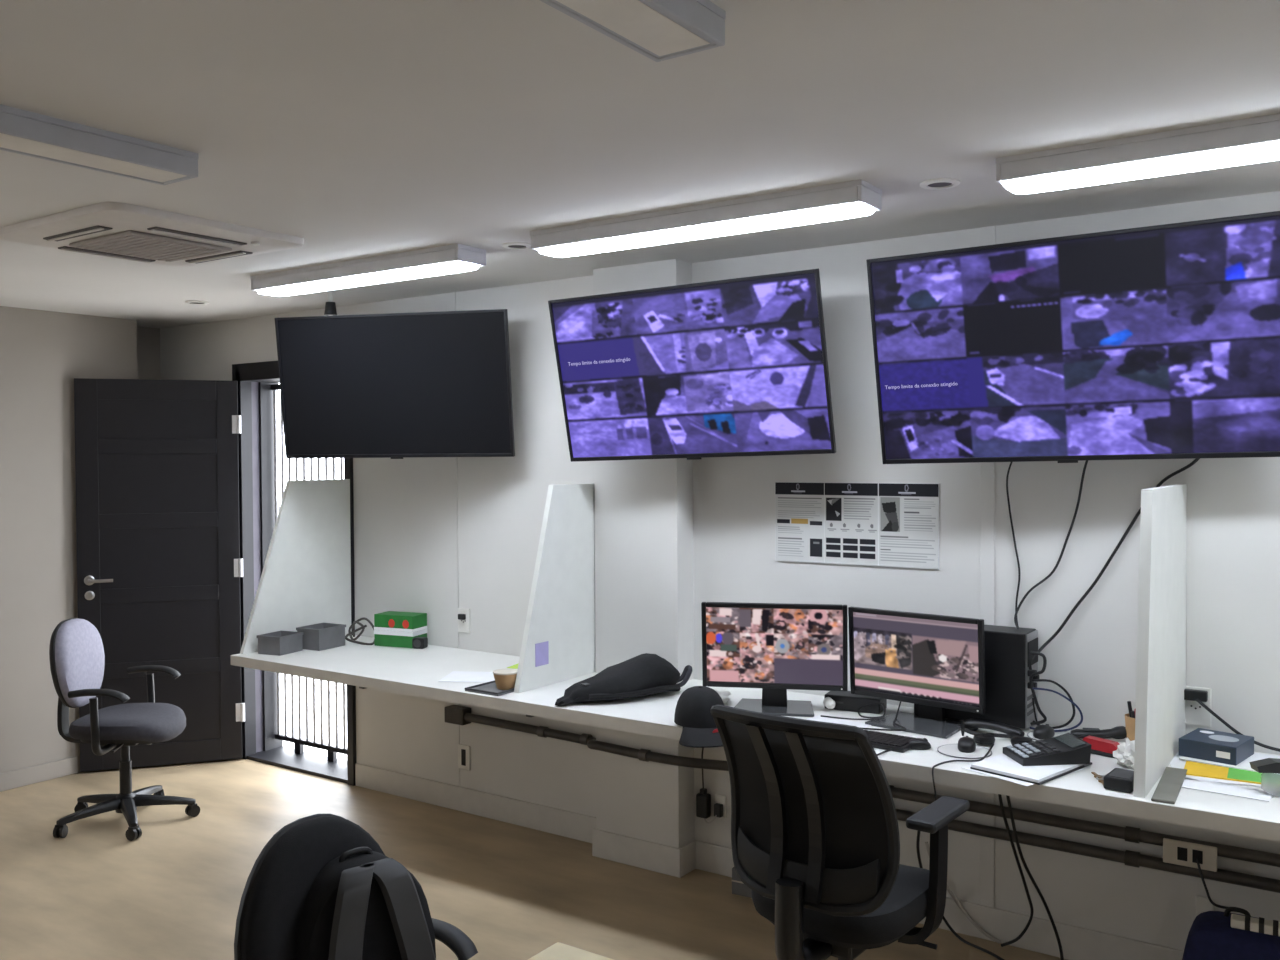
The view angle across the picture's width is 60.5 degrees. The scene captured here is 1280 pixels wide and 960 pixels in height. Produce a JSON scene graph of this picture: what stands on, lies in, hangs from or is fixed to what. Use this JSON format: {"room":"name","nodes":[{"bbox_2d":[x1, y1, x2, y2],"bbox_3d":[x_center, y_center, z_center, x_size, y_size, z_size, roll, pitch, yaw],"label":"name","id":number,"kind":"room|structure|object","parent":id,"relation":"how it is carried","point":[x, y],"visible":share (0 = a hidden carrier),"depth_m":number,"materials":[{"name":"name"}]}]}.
{"room":"control room","nodes":[
{"label":"control room","id":0,"kind":"room"},
{"bbox_2d":[0,306,160,773],"bbox_3d":[-4.630,0.399,3.896,0.460,2.467,6.810,1,1,35],"label":"wall","id":1,"kind":"structure","parent":0,"point":[42,352],"depth_m":5.69,"materials":[{"name":"paint"}]},
{"bbox_2d":[0,755,79,791],"bbox_3d":[-4.573,1.575,3.577,0.014,0.090,6.300,1,1,35],"label":"baseboard","id":2,"kind":"structure","parent":1,"relation":"attached to","point":[9,780],"depth_m":5.69,"materials":[{"name":"paint"}]},
{"bbox_2d":[74,378,244,771],"bbox_3d":[-2.592,0.502,5.957,0.827,2.088,0.172,-1,1,-18],"label":"door","id":3,"kind":"structure","parent":1,"relation":"in","point":[160,565],"depth_m":5.94,"materials":[{"name":"paint"}]},
{"bbox_2d":[282,674,346,760],"bbox_3d":[0.640,1.530,9.768,14.000,0.100,8.790,1,1,35],"label":"ground","id":4,"kind":"structure","parent":0,"point":[323,752],"depth_m":7.25,"materials":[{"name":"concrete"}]},
{"bbox_2d":[0,758,1067,959],"bbox_3d":[-1.065,1.699,1.298,9.400,0.100,6.720,1,1,35],"label":"floor","id":5,"kind":"structure","parent":0,"point":[174,891],"depth_m":4.33,"materials":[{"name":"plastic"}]},
{"bbox_2d":[49,618,199,840],"bbox_3d":[-2.369,1.106,5.075,0.610,0.937,0.618,0,1,1],"label":"office chair","id":6,"kind":"object","parent":5,"relation":"on","point":[76,650],"visible":1,"depth_m":5.00,"materials":[{"name":"fabric"}]},
{"bbox_2d":[234,814,477,959],"bbox_3d":[-0.467,1.163,2.130,0.610,0.928,0.598,0,1,29],"label":"office chair","id":7,"kind":"object","parent":5,"relation":"on","point":[279,882],"visible":0.59,"depth_m":2.16,"materials":[{"name":"fabric"}]},
{"bbox_2d":[297,846,435,959],"bbox_3d":[-0.560,0.933,2.231,0.290,0.354,0.182,-1,2,-40],"label":"rucksack","id":8,"kind":"object","parent":7,"relation":"on","point":[363,904],"visible":0.99,"depth_m":2.19,"materials":[{"name":"black fabric"}]},
{"bbox_2d":[528,942,613,959],"bbox_3d":[0.100,1.270,1.432,1.200,0.740,0.840,1,1,35],"label":"table","id":9,"kind":"object","parent":5,"relation":"on","point":[558,951],"visible":1,"depth_m":2.05,"materials":[{"name":"grey plastic"}]},
{"bbox_2d":[731,867,751,897],"bbox_3d":[0.426,1.529,4.202,0.120,0.100,0.102,0,1,30],"label":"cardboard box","id":10,"kind":"object","parent":5,"relation":"on","point":[738,887],"visible":0.33,"depth_m":4.17,"materials":[{"name":"grey cardboard"}]},
{"bbox_2d":[710,704,969,959],"bbox_3d":[0.520,1.087,2.940,0.673,1.036,0.689,1,2,38],"label":"office chair","id":11,"kind":"object","parent":5,"relation":"on","point":[815,838],"visible":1,"depth_m":2.75,"materials":[{"name":"fabric"}]},
{"bbox_2d":[916,831,1003,959],"bbox_3d":[1.149,1.373,3.608,0.508,0.434,0.203,1,2,41],"label":"cable","id":12,"kind":"object","parent":5,"relation":"on","point":[918,832],"visible":0.67,"depth_m":3.73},
{"bbox_2d":[925,842,1000,943],"bbox_3d":[1.119,1.431,3.818,0.267,0.299,0.014,1,1,35],"label":"cable","id":13,"kind":"object","parent":5,"relation":"on","point":[957,902],"visible":0.77,"depth_m":3.81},
{"bbox_2d":[1182,907,1279,959],"bbox_3d":[1.701,1.413,3.124,0.292,0.365,0.225,1,1,35],"label":"backpack","id":14,"kind":"object","parent":5,"relation":"on","point":[1211,936],"depth_m":3.08,"materials":[{"name":"blue fabric"}]},
{"bbox_2d":[0,0,1279,327],"bbox_3d":[-1.025,-0.860,1.322,9.400,0.120,6.910,1,1,35],"label":"ceiling","id":15,"kind":"structure","parent":0,"point":[351,129],"depth_m":2.50,"materials":[{"name":"paint"}]},
{"bbox_2d":[0,104,198,184],"bbox_3d":[-1.531,-0.788,2.334,0.150,0.060,1.220,1,1,35],"label":"ceiling lamp","id":16,"kind":"object","parent":15,"relation":"attached to","point":[23,132],"visible":1,"depth_m":2.60,"materials":[{"name":"metal"}]},
{"bbox_2d":[0,133,185,181],"bbox_3d":[-1.531,-0.764,2.334,0.110,0.008,1.180,1,1,35],"label":"diffuser","id":17,"kind":"object","parent":16,"relation":"attached to","point":[8,142],"depth_m":2.63,"materials":[{"name":"plastic"}]},
{"bbox_2d":[0,202,303,266],"bbox_3d":[-1.696,-0.824,3.813,0.780,0.049,0.740,1,1,35],"label":"air conditioner","id":18,"kind":"object","parent":15,"relation":"attached to","point":[117,230],"visible":1,"depth_m":3.66,"materials":[{"name":"plastic"}]},
{"bbox_2d":[69,230,231,261],"bbox_3d":[-1.696,-0.809,3.813,0.380,0.012,0.380,1,1,35],"label":"grille","id":19,"kind":"object","parent":18,"relation":"attached to","point":[136,243],"depth_m":3.75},
{"bbox_2d":[251,244,485,295],"bbox_3d":[-1.116,-0.828,4.391,1.210,0.073,0.150,1,1,35],"label":"ceiling lamp","id":20,"kind":"object","parent":15,"relation":"attached to","point":[455,258],"visible":1,"depth_m":4.27,"materials":[{"name":"white"}]},
{"bbox_2d":[258,261,478,295],"bbox_3d":[-1.116,-0.800,4.391,1.192,0.019,0.132,1,1,35],"label":"diffuser","id":21,"kind":"object","parent":20,"relation":"attached to","point":[400,270],"depth_m":4.33,"materials":[{"name":"white"}]},
{"bbox_2d":[275,292,514,458],"bbox_3d":[-1.096,-0.486,4.985,1.111,0.781,0.216,0,1,13],"label":"television","id":22,"kind":"object","parent":15,"relation":"hanging from","point":[416,384],"visible":1,"depth_m":4.92,"materials":[{"name":"black plastic"}]},
{"bbox_2d":[540,0,725,61],"bbox_3d":[-0.256,-0.777,1.456,0.145,0.060,1.220,1,1,35],"label":"ceiling lamp","id":23,"kind":"object","parent":15,"relation":"attached to","point":[658,30],"visible":1,"depth_m":1.84,"materials":[{"name":"plastic"}]},
{"bbox_2d":[530,179,881,256],"bbox_3d":[0.166,-0.816,3.497,1.215,0.073,0.150,1,1,35],"label":"ceiling lamp","id":24,"kind":"object","parent":15,"relation":"attached to","point":[857,198],"visible":1,"depth_m":3.38,"materials":[{"name":"white"}]},
{"bbox_2d":[539,202,873,256],"bbox_3d":[0.166,-0.788,3.497,1.197,0.019,0.132,1,1,35],"label":"diffuser","id":25,"kind":"object","parent":24,"relation":"attached to","point":[790,214],"depth_m":3.42,"materials":[{"name":"white"}]},
{"bbox_2d":[920,178,959,189],"bbox_3d":[0.856,-0.845,3.136,0.112,0.007,0.112,1,1,35],"label":"recessed light","id":26,"kind":"object","parent":15,"relation":"in","point":[939,183],"visible":1,"depth_m":3.12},
{"bbox_2d":[996,114,1279,193],"bbox_3d":[1.477,-0.803,2.594,1.220,0.073,0.150,1,1,35],"label":"ceiling lamp","id":27,"kind":"object","parent":15,"relation":"attached to","point":[1257,139],"visible":1,"depth_m":2.69,"materials":[{"name":"white"}]},
{"bbox_2d":[1003,141,1279,193],"bbox_3d":[1.477,-0.776,2.595,1.202,0.019,0.132,1,1,35],"label":"diffuser","id":28,"kind":"object","parent":27,"relation":"attached to","point":[1202,155],"depth_m":2.71,"materials":[{"name":"white"}]},
{"bbox_2d":[593,259,693,847],"bbox_3d":[0.014,0.351,4.506,0.408,2.447,0.118,1,1,35],"label":"wall pillar","id":29,"kind":"structure","parent":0,"point":[644,507],"depth_m":4.44,"materials":[{"name":"paint"}]},
{"bbox_2d":[548,268,835,461],"bbox_3d":[0.211,-0.401,4.169,1.125,0.661,0.329,0,1,29],"label":"television","id":30,"kind":"object","parent":29,"relation":"attached to","point":[735,367],"visible":1,"depth_m":4.06,"materials":[{"name":"glass"}]},
{"bbox_2d":[230,635,1279,840],"bbox_3d":[0.481,0.881,3.753,5.350,0.394,0.842,1,1,35],"label":"desk","id":31,"kind":"object","parent":29,"relation":"attached to","point":[409,671],"depth_m":3.76,"materials":[{"name":"white laminate"}]},
{"bbox_2d":[257,631,303,655],"bbox_3d":[-1.671,0.758,5.104,0.138,0.085,0.158,0,1,25],"label":"tray","id":32,"kind":"object","parent":31,"relation":"on","point":[278,643],"visible":1,"depth_m":5.05,"materials":[{"name":"grey plastic"}]},
{"bbox_2d":[240,479,351,653],"bbox_3d":[-1.655,0.399,5.324,0.022,0.794,0.656,1,1,35],"label":"divider","id":33,"kind":"object","parent":31,"relation":"on","point":[305,580],"visible":0.86,"depth_m":5.35,"materials":[{"name":"laminate"}]},
{"bbox_2d":[296,623,345,650],"bbox_3d":[-1.520,0.747,5.236,0.148,0.100,0.178,0,1,29],"label":"box","id":34,"kind":"object","parent":31,"relation":"on","point":[320,636],"visible":0.92,"depth_m":5.18,"materials":[{"name":"grey plastic"}]},
{"bbox_2d":[345,617,374,644],"bbox_3d":[-1.379,0.737,5.361,0.251,0.120,0.117,1,2,44],"label":"loose cable","id":35,"kind":"object","parent":31,"relation":"on","point":[352,626],"visible":0.95,"depth_m":5.35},
{"bbox_2d":[374,629,427,647],"bbox_3d":[-1.150,0.756,5.280,0.222,0.075,0.122,0,1,23],"label":"carton","id":36,"kind":"object","parent":31,"relation":"on","point":[381,637],"visible":0.74,"depth_m":5.23,"materials":[{"name":"cardboard"}]},
{"bbox_2d":[374,611,426,631],"bbox_3d":[-1.150,0.680,5.278,0.222,0.075,0.122,0,1,23],"label":"carton","id":37,"kind":"object","parent":36,"relation":"on","point":[388,620],"visible":1,"depth_m":5.23,"materials":[{"name":"cardboard"}]},
{"bbox_2d":[438,671,494,681],"bbox_3d":[-0.650,0.807,4.499,0.300,0.001,0.210,0,1,7],"label":"paper sheet","id":38,"kind":"object","parent":31,"relation":"on","point":[455,676],"visible":0.64,"depth_m":4.49,"materials":[{"name":"paper"}]},
{"bbox_2d":[465,680,514,695],"bbox_3d":[-0.558,0.806,4.254,0.170,0.012,0.170,1,1,35],"label":"desk tray","id":39,"kind":"object","parent":31,"relation":"on","point":[490,688],"visible":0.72,"depth_m":4.22,"materials":[{"name":"grey plastic"}]},
{"bbox_2d":[493,669,516,689],"bbox_3d":[-0.519,0.772,4.244,0.100,0.067,0.099,1,1,35],"label":"bowl","id":40,"kind":"object","parent":39,"relation":"on","point":[505,679],"visible":0.99,"depth_m":4.21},
{"bbox_2d":[514,483,595,692],"bbox_3d":[-0.307,0.413,4.433,0.024,0.789,0.596,1,1,35],"label":"divider","id":41,"kind":"object","parent":31,"relation":"on","point":[561,607],"visible":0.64,"depth_m":4.41,"materials":[{"name":"laminate"}]},
{"bbox_2d":[535,641,548,666],"bbox_3d":[-0.384,0.681,4.301,0.001,0.090,0.080,1,1,35],"label":"sticky note","id":42,"kind":"object","parent":41,"relation":"attached to","point":[541,649],"visible":1,"depth_m":4.30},
{"bbox_2d":[555,653,691,705],"bbox_3d":[-0.062,0.740,4.133,0.595,0.142,0.274,-1,1,-35],"label":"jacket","id":43,"kind":"object","parent":31,"relation":"on","point":[645,674],"visible":1,"depth_m":4.06,"materials":[{"name":"black fabric"}]},
{"bbox_2d":[701,748,703,788],"bbox_3d":[0.270,1.045,4.273,0.020,0.386,0.249,-1,1,-11],"label":"cable","id":44,"kind":"object","parent":31,"relation":"hanging from","point":[702,748],"visible":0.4,"depth_m":4.39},
{"bbox_2d":[696,788,710,818],"bbox_3d":[0.254,1.293,4.399,0.052,0.115,0.040,1,1,35],"label":"power adapter","id":45,"kind":"object","parent":44,"relation":"hanging from","point":[703,799],"visible":1,"depth_m":4.38,"materials":[{"name":"black plastic"}]},
{"bbox_2d":[701,602,847,716],"bbox_3d":[0.479,0.623,3.906,0.510,0.381,0.210,0,1,11],"label":"computer monitor","id":46,"kind":"object","parent":31,"relation":"on","point":[775,648],"visible":1,"depth_m":3.87,"materials":[{"name":"black plastic"}]},
{"bbox_2d":[806,715,870,727],"bbox_3d":[0.649,0.817,3.678,0.210,0.002,0.140,1,2,43],"label":"paper sheet","id":47,"kind":"object","parent":31,"relation":"on","point":[818,717],"visible":0.43,"depth_m":3.71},
{"bbox_2d":[821,702,885,719],"bbox_3d":[0.744,0.793,3.765,0.244,0.042,0.118,-1,1,-9],"label":"loose cable","id":48,"kind":"object","parent":31,"relation":"on","point":[883,704],"visible":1,"depth_m":3.75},
{"bbox_2d":[824,691,886,713],"bbox_3d":[0.765,0.786,3.900,0.200,0.052,0.102,0,1,27],"label":"router","id":49,"kind":"object","parent":31,"relation":"on","point":[844,700],"visible":0.64,"depth_m":3.86,"materials":[{"name":"black plastic"}]},
{"bbox_2d":[864,730,913,752],"bbox_3d":[0.668,0.812,3.495,0.420,0.019,0.130,1,2,38],"label":"keyboard","id":50,"kind":"object","parent":31,"relation":"on","point":[898,743],"visible":0.27,"depth_m":3.38,"materials":[{"name":"black plastic"}]},
{"bbox_2d":[848,607,985,738],"bbox_3d":[0.900,0.632,3.676,0.490,0.369,0.210,1,2,41],"label":"computer monitor","id":51,"kind":"object","parent":31,"relation":"on","point":[936,663],"visible":1,"depth_m":3.69,"materials":[{"name":"black plastic"}]},
{"bbox_2d":[908,738,930,749],"bbox_3d":[0.856,0.808,3.371,0.074,0.030,0.044,0,1,5],"label":"computer mouse","id":52,"kind":"object","parent":31,"relation":"on","point":[916,743],"visible":0.94,"depth_m":3.35,"materials":[{"name":"black plastic"}]},
{"bbox_2d":[932,743,993,800],"bbox_3d":[0.965,0.909,3.255,0.318,0.197,0.100,-1,1,-27],"label":"cable","id":53,"kind":"object","parent":31,"relation":"on","point":[989,750],"visible":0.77,"depth_m":3.21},
{"bbox_2d":[937,744,991,758],"bbox_3d":[0.983,0.822,3.327,0.160,0.003,0.160,1,1,35],"label":"round disc","id":54,"kind":"object","parent":31,"relation":"on","point":[951,750],"visible":0.88,"depth_m":3.31,"materials":[{"name":"white"}]},
{"bbox_2d":[958,736,975,752],"bbox_3d":[0.995,0.802,3.343,0.053,0.036,0.090,0,1,20],"label":"computer mouse","id":55,"kind":"object","parent":54,"relation":"on","point":[966,744],"visible":1,"depth_m":3.31,"materials":[{"name":"black plastic"}]},
{"bbox_2d":[914,624,1038,728],"bbox_3d":[1.145,0.655,3.714,0.405,0.318,0.136,1,1,35],"label":"computer tower","id":56,"kind":"object","parent":31,"relation":"on","point":[1008,655],"visible":0.57,"depth_m":3.60,"materials":[{"name":"black plastic"}]},
{"bbox_2d":[1029,651,1046,725],"bbox_3d":[1.283,0.674,3.536,0.056,0.239,0.041,1,1,35],"label":"cable","id":57,"kind":"object","parent":56,"relation":"attached to","point":[1044,720],"visible":1,"depth_m":3.53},
{"bbox_2d":[1029,687,1082,731],"bbox_3d":[1.339,0.739,3.535,0.166,0.148,0.025,0,1,1],"label":"cable","id":58,"kind":"object","parent":56,"relation":"attached to","point":[1056,692],"visible":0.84,"depth_m":3.53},
{"bbox_2d":[964,719,1024,738],"bbox_3d":[1.136,0.798,3.530,0.046,0.041,0.204,-1,2,-41],"label":"telephone handset","id":59,"kind":"object","parent":31,"relation":"on","point":[971,724],"visible":0.81,"depth_m":3.52,"materials":[{"name":"black plastic"}]},
{"bbox_2d":[961,720,1031,744],"bbox_3d":[1.112,0.786,3.424,0.214,0.060,0.114,0,1,20],"label":"headset","id":60,"kind":"object","parent":31,"relation":"on","point":[984,738],"visible":0.94,"depth_m":3.40,"materials":[{"name":"black plastic"}]},
{"bbox_2d":[973,733,994,744],"bbox_3d":[1.070,0.804,3.414,0.066,0.026,0.065,0,1,20],"label":"ear cup","id":61,"kind":"object","parent":60,"relation":"on","point":[985,738],"depth_m":3.39,"materials":[{"name":"black plastic"}]},
{"bbox_2d":[998,794,1033,946],"bbox_3d":[1.197,1.226,3.502,0.106,0.724,0.432,0,1,20],"label":"hanging cable","id":62,"kind":"object","parent":31,"relation":"hanging from","point":[999,795],"visible":0.85,"depth_m":3.51,"materials":[{"name":"rubber"}]},
{"bbox_2d":[961,765,1090,785],"bbox_3d":[1.107,0.826,3.152,0.300,0.001,0.220,-1,1,-35],"label":"paper sheet","id":63,"kind":"object","parent":31,"relation":"on","point":[969,766],"visible":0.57,"depth_m":3.07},
{"bbox_2d":[970,754,1091,784],"bbox_3d":[1.127,0.818,3.160,0.300,0.013,0.212,-1,2,-41],"label":"notepad","id":64,"kind":"object","parent":63,"relation":"on","point":[1001,765],"visible":0.68,"depth_m":3.09,"materials":[{"name":"white paper"}]},
{"bbox_2d":[1003,733,1091,765],"bbox_3d":[1.182,0.783,3.195,0.204,0.055,0.136,0,1,-5],"label":"telephone","id":65,"kind":"object","parent":64,"relation":"on","point":[1065,749],"visible":1,"depth_m":3.15,"materials":[{"name":"black plastic"}]},
{"bbox_2d":[1006,795,1063,959],"bbox_3d":[1.206,1.229,3.392,0.275,0.725,0.088,-1,1,-21],"label":"hanging cable","id":66,"kind":"object","parent":31,"relation":"hanging from","point":[1007,797],"visible":0.78,"depth_m":3.43,"materials":[{"name":"rubber"}]},
{"bbox_2d":[1032,679,1074,728],"bbox_3d":[1.331,0.727,3.568,0.156,0.176,0.053,-1,1,-14],"label":"cable","id":67,"kind":"object","parent":31,"relation":"on","point":[1033,680],"visible":0.83,"depth_m":3.56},
{"bbox_2d":[1027,731,1082,740],"bbox_3d":[1.320,0.816,3.489,0.170,0.003,0.170,1,1,35],"label":"round disc","id":68,"kind":"object","parent":31,"relation":"on","point":[1029,734],"visible":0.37,"depth_m":3.51,"materials":[{"name":"white"}]},
{"bbox_2d":[1033,724,1054,738],"bbox_3d":[1.284,0.797,3.489,0.053,0.036,0.090,1,2,45],"label":"computer mouse","id":69,"kind":"object","parent":68,"relation":"on","point":[1045,731],"visible":1,"depth_m":3.46,"materials":[{"name":"black plastic"}]},
{"bbox_2d":[1070,726,1126,738],"bbox_3d":[1.450,0.794,3.460,0.170,0.044,0.046,0,1,11],"label":"telephone handset","id":70,"kind":"object","parent":31,"relation":"on","point":[1118,732],"visible":0.88,"depth_m":3.44,"materials":[{"name":"black plastic"}]},
{"bbox_2d":[1083,735,1119,757],"bbox_3d":[1.383,0.799,3.288,0.036,0.046,0.108,-1,2,-43],"label":"stapler","id":71,"kind":"object","parent":31,"relation":"on","point":[1100,746],"visible":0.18,"depth_m":3.27,"materials":[{"name":"red plastic"}]},
{"bbox_2d":[1104,768,1133,792],"bbox_3d":[1.306,0.811,2.970,0.072,0.036,0.110,1,2,39],"label":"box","id":72,"kind":"object","parent":31,"relation":"on","point":[1118,779],"visible":0.77,"depth_m":2.94,"materials":[{"name":"black plastic"}]},
{"bbox_2d":[1113,737,1134,768],"bbox_3d":[1.423,0.786,3.181,0.088,0.076,0.127,1,1,35],"label":"tissue","id":73,"kind":"object","parent":31,"relation":"on","point":[1124,755],"visible":0.66,"depth_m":3.15,"materials":[{"name":"paper"}]},
{"bbox_2d":[1125,701,1135,740],"bbox_3d":[1.554,0.755,3.424,0.080,0.126,0.079,1,1,35],"label":"pen cup","id":74,"kind":"object","parent":31,"relation":"on","point":[1130,717],"visible":0.32,"depth_m":3.41,"materials":[{"name":"brown cardboard"}]},
{"bbox_2d":[1133,484,1186,797],"bbox_3d":[1.496,0.422,3.146,0.028,0.804,0.671,1,1,35],"label":"divider","id":75,"kind":"object","parent":31,"relation":"on","point":[1160,724],"visible":0.93,"depth_m":3.04,"materials":[{"name":"laminate"}]},
{"bbox_2d":[1151,767,1186,803],"bbox_3d":[1.435,0.825,2.973,0.056,0.008,0.340,0,1,32],"label":"metal bar","id":76,"kind":"object","parent":31,"relation":"on","point":[1168,788],"visible":1,"depth_m":2.95,"materials":[{"name":"metal"}]},
{"bbox_2d":[1170,752,1279,787],"bbox_3d":[1.660,0.823,3.128,0.270,0.002,0.300,0,1,21],"label":"paper sheet","id":77,"kind":"object","parent":31,"relation":"on","point":[1175,763],"visible":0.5,"depth_m":3.02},
{"bbox_2d":[1181,778,1274,801],"bbox_3d":[1.561,0.827,2.941,0.230,0.002,0.100,1,2,38],"label":"envelope","id":78,"kind":"object","parent":31,"relation":"on","point":[1207,786],"visible":1,"depth_m":2.93,"materials":[{"name":"white paper"}]},
{"bbox_2d":[1184,761,1279,786],"bbox_3d":[1.734,0.819,3.114,0.330,0.005,0.290,0,1,31],"label":"folder","id":79,"kind":"object","parent":31,"relation":"on","point":[1193,768],"visible":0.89,"depth_m":3.06,"materials":[{"name":"green paper"}]},
{"bbox_2d":[1179,752,1279,775],"bbox_3d":[1.740,0.813,3.200,0.260,0.003,0.210,1,2,41],"label":"paper sheet","id":80,"kind":"object","parent":79,"relation":"on","point":[1244,765],"visible":0.33,"depth_m":3.17,"materials":[{"name":"paper"}]},
{"bbox_2d":[1179,728,1253,765],"bbox_3d":[1.700,0.785,3.239,0.156,0.053,0.171,1,2,45],"label":"product box","id":81,"kind":"object","parent":80,"relation":"on","point":[1203,744],"visible":1,"depth_m":3.20,"materials":[{"name":"blue cardboard"}]},
{"bbox_2d":[1209,735,1238,741],"bbox_3d":[1.714,0.759,3.224,0.080,0.001,0.070,1,2,45],"label":"picture","id":82,"kind":"object","parent":81,"relation":"on","point":[1216,738],"depth_m":3.22},
{"bbox_2d":[1227,768,1279,784],"bbox_3d":[1.737,0.819,3.016,0.215,0.001,0.115,0,1,31],"label":"print","id":83,"kind":"object","parent":79,"relation":"on","point":[1233,774],"depth_m":3.02},
{"bbox_2d":[1196,699,1279,751],"bbox_3d":[1.895,0.745,3.249,0.453,0.144,0.022,1,2,37],"label":"cable","id":84,"kind":"object","parent":31,"relation":"on","point":[1219,718],"visible":0.83,"depth_m":3.33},
{"bbox_2d":[1249,758,1279,772],"bbox_3d":[1.687,0.784,2.894,0.135,0.090,0.080,0,1,5],"label":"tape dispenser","id":85,"kind":"object","parent":31,"relation":"on","point":[1268,765],"visible":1,"depth_m":2.88,"materials":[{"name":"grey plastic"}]},
{"bbox_2d":[160,191,1279,950],"bbox_3d":[0.944,0.366,4.065,9.050,2.467,0.210,1,1,35],"label":"wall","id":86,"kind":"structure","parent":0,"point":[436,537],"depth_m":4.00,"materials":[{"name":"paint"}]},
{"bbox_2d":[251,382,263,751],"bbox_3d":[-2.167,0.492,6.180,0.030,2.082,0.060,1,1,35],"label":"trim","id":87,"kind":"structure","parent":86,"relation":"attached to","point":[254,385],"depth_m":6.17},
{"bbox_2d":[232,361,355,785],"bbox_3d":[-1.793,0.457,5.952,0.965,2.195,0.250,1,1,35],"label":"trim","id":88,"kind":"structure","parent":86,"relation":"attached to","point":[274,753],"depth_m":6.11,"materials":[{"name":"metal"}]},
{"bbox_2d":[271,384,346,761],"bbox_3d":[-1.735,0.498,6.010,0.835,2.072,0.024,1,1,35],"label":"security gate","id":89,"kind":"object","parent":86,"relation":"attached to","point":[299,743],"visible":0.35,"depth_m":6.11,"materials":[{"name":"metal"}]},
{"bbox_2d":[458,744,470,769],"bbox_3d":[-0.829,1.306,5.175,0.075,0.115,0.010,1,1,35],"label":"wall socket","id":90,"kind":"object","parent":86,"relation":"attached to","point":[464,757],"visible":1,"depth_m":5.17,"materials":[{"name":"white plastic"}]},
{"bbox_2d":[458,608,470,632],"bbox_3d":[-0.827,0.661,5.157,0.075,0.115,0.010,1,1,35],"label":"wall socket","id":91,"kind":"object","parent":86,"relation":"attached to","point":[463,625],"visible":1,"depth_m":5.15,"materials":[{"name":"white plastic"}]},
{"bbox_2d":[444,705,728,770],"bbox_3d":[-0.272,1.110,4.698,1.608,0.075,0.141,1,2,40],"label":"conduit","id":92,"kind":"object","parent":86,"relation":"attached to","point":[454,714],"visible":0.96,"depth_m":4.71,"materials":[{"name":"metal"}]},
{"bbox_2d":[355,763,1183,959],"bbox_3d":[1.549,1.531,3.470,7.360,0.115,0.132,1,1,35],"label":"baseboard","id":93,"kind":"structure","parent":86,"relation":"attached to","point":[1078,943],"depth_m":4.42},
{"bbox_2d":[775,482,938,569],"bbox_3d":[0.785,0.161,4.037,0.642,0.302,0.006,1,1,35],"label":"poster","id":94,"kind":"object","parent":86,"relation":"attached to","point":[866,524],"visible":1,"depth_m":4.02,"materials":[{"name":"white paper"}]},
{"bbox_2d":[980,226,994,907],"bbox_3d":[1.191,0.316,3.763,0.050,2.357,0.006,1,1,35],"label":"trim","id":95,"kind":"structure","parent":86,"relation":"attached to","point":[987,469],"depth_m":3.77,"materials":[{"name":"paint"}]},
{"bbox_2d":[1006,462,1031,668],"bbox_3d":[1.254,0.256,3.638,0.046,0.743,0.153,0,1,2],"label":"cable","id":96,"kind":"object","parent":86,"relation":"attached to","point":[1008,471],"visible":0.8,"depth_m":3.70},
{"bbox_2d":[866,211,1279,463],"bbox_3d":[1.348,-0.399,3.454,1.201,0.697,0.338,0,1,31],"label":"television","id":97,"kind":"object","parent":86,"relation":"attached to","point":[1157,341],"visible":1,"depth_m":3.34,"materials":[{"name":"glass"}]},
{"bbox_2d":[1014,460,1087,669],"bbox_3d":[1.342,0.264,3.576,0.268,0.759,0.127,1,1,35],"label":"cable","id":98,"kind":"object","parent":97,"relation":"hanging from","point":[1086,461],"visible":0.87,"depth_m":3.61,"materials":[{"name":"rubber"}]},
{"bbox_2d":[889,785,1279,866],"bbox_3d":[1.712,1.127,3.385,2.900,0.048,0.048,1,1,35],"label":"conduit","id":99,"kind":"object","parent":86,"relation":"attached to","point":[1130,834],"visible":0.53,"depth_m":3.54,"materials":[{"name":"metal"}]},
{"bbox_2d":[1163,838,1216,871],"bbox_3d":[1.686,1.150,3.368,0.150,0.075,0.012,1,1,35],"label":"wall socket","id":100,"kind":"object","parent":99,"relation":"attached to","point":[1177,852],"visible":1,"depth_m":3.37,"materials":[{"name":"beige plastic"}]},
{"bbox_2d":[896,809,1279,892],"bbox_3d":[1.713,1.204,3.386,2.900,0.048,0.048,1,1,35],"label":"conduit","id":101,"kind":"object","parent":86,"relation":"attached to","point":[1129,858],"visible":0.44,"depth_m":3.51,"materials":[{"name":"metal"}]},
{"bbox_2d":[1032,458,1199,660],"bbox_3d":[1.510,0.246,3.472,0.533,0.722,0.105,1,1,35],"label":"cable","id":102,"kind":"object","parent":86,"relation":"attached to","point":[1193,462],"visible":0.8,"depth_m":3.53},
{"bbox_2d":[1185,686,1210,726],"bbox_3d":[1.723,0.701,3.403,0.085,0.120,0.010,1,1,35],"label":"wall socket","id":103,"kind":"object","parent":86,"relation":"attached to","point":[1196,714],"visible":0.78,"depth_m":3.40,"materials":[{"name":"white plastic"}]},
{"bbox_2d":[1184,689,1207,701],"bbox_3d":[1.713,0.664,3.388,0.068,0.032,0.024,1,1,35],"label":"plug","id":104,"kind":"object","parent":103,"relation":"attached to","point":[1189,694],"visible":0.99,"depth_m":3.38,"materials":[{"name":"black plastic"}]},
{"bbox_2d":[1195,895,1213,916],"bbox_3d":[1.749,1.327,3.401,0.050,0.070,0.009,1,1,35],"label":"wall socket","id":105,"kind":"object","parent":86,"relation":"attached to","point":[1203,904],"visible":0.64,"depth_m":3.40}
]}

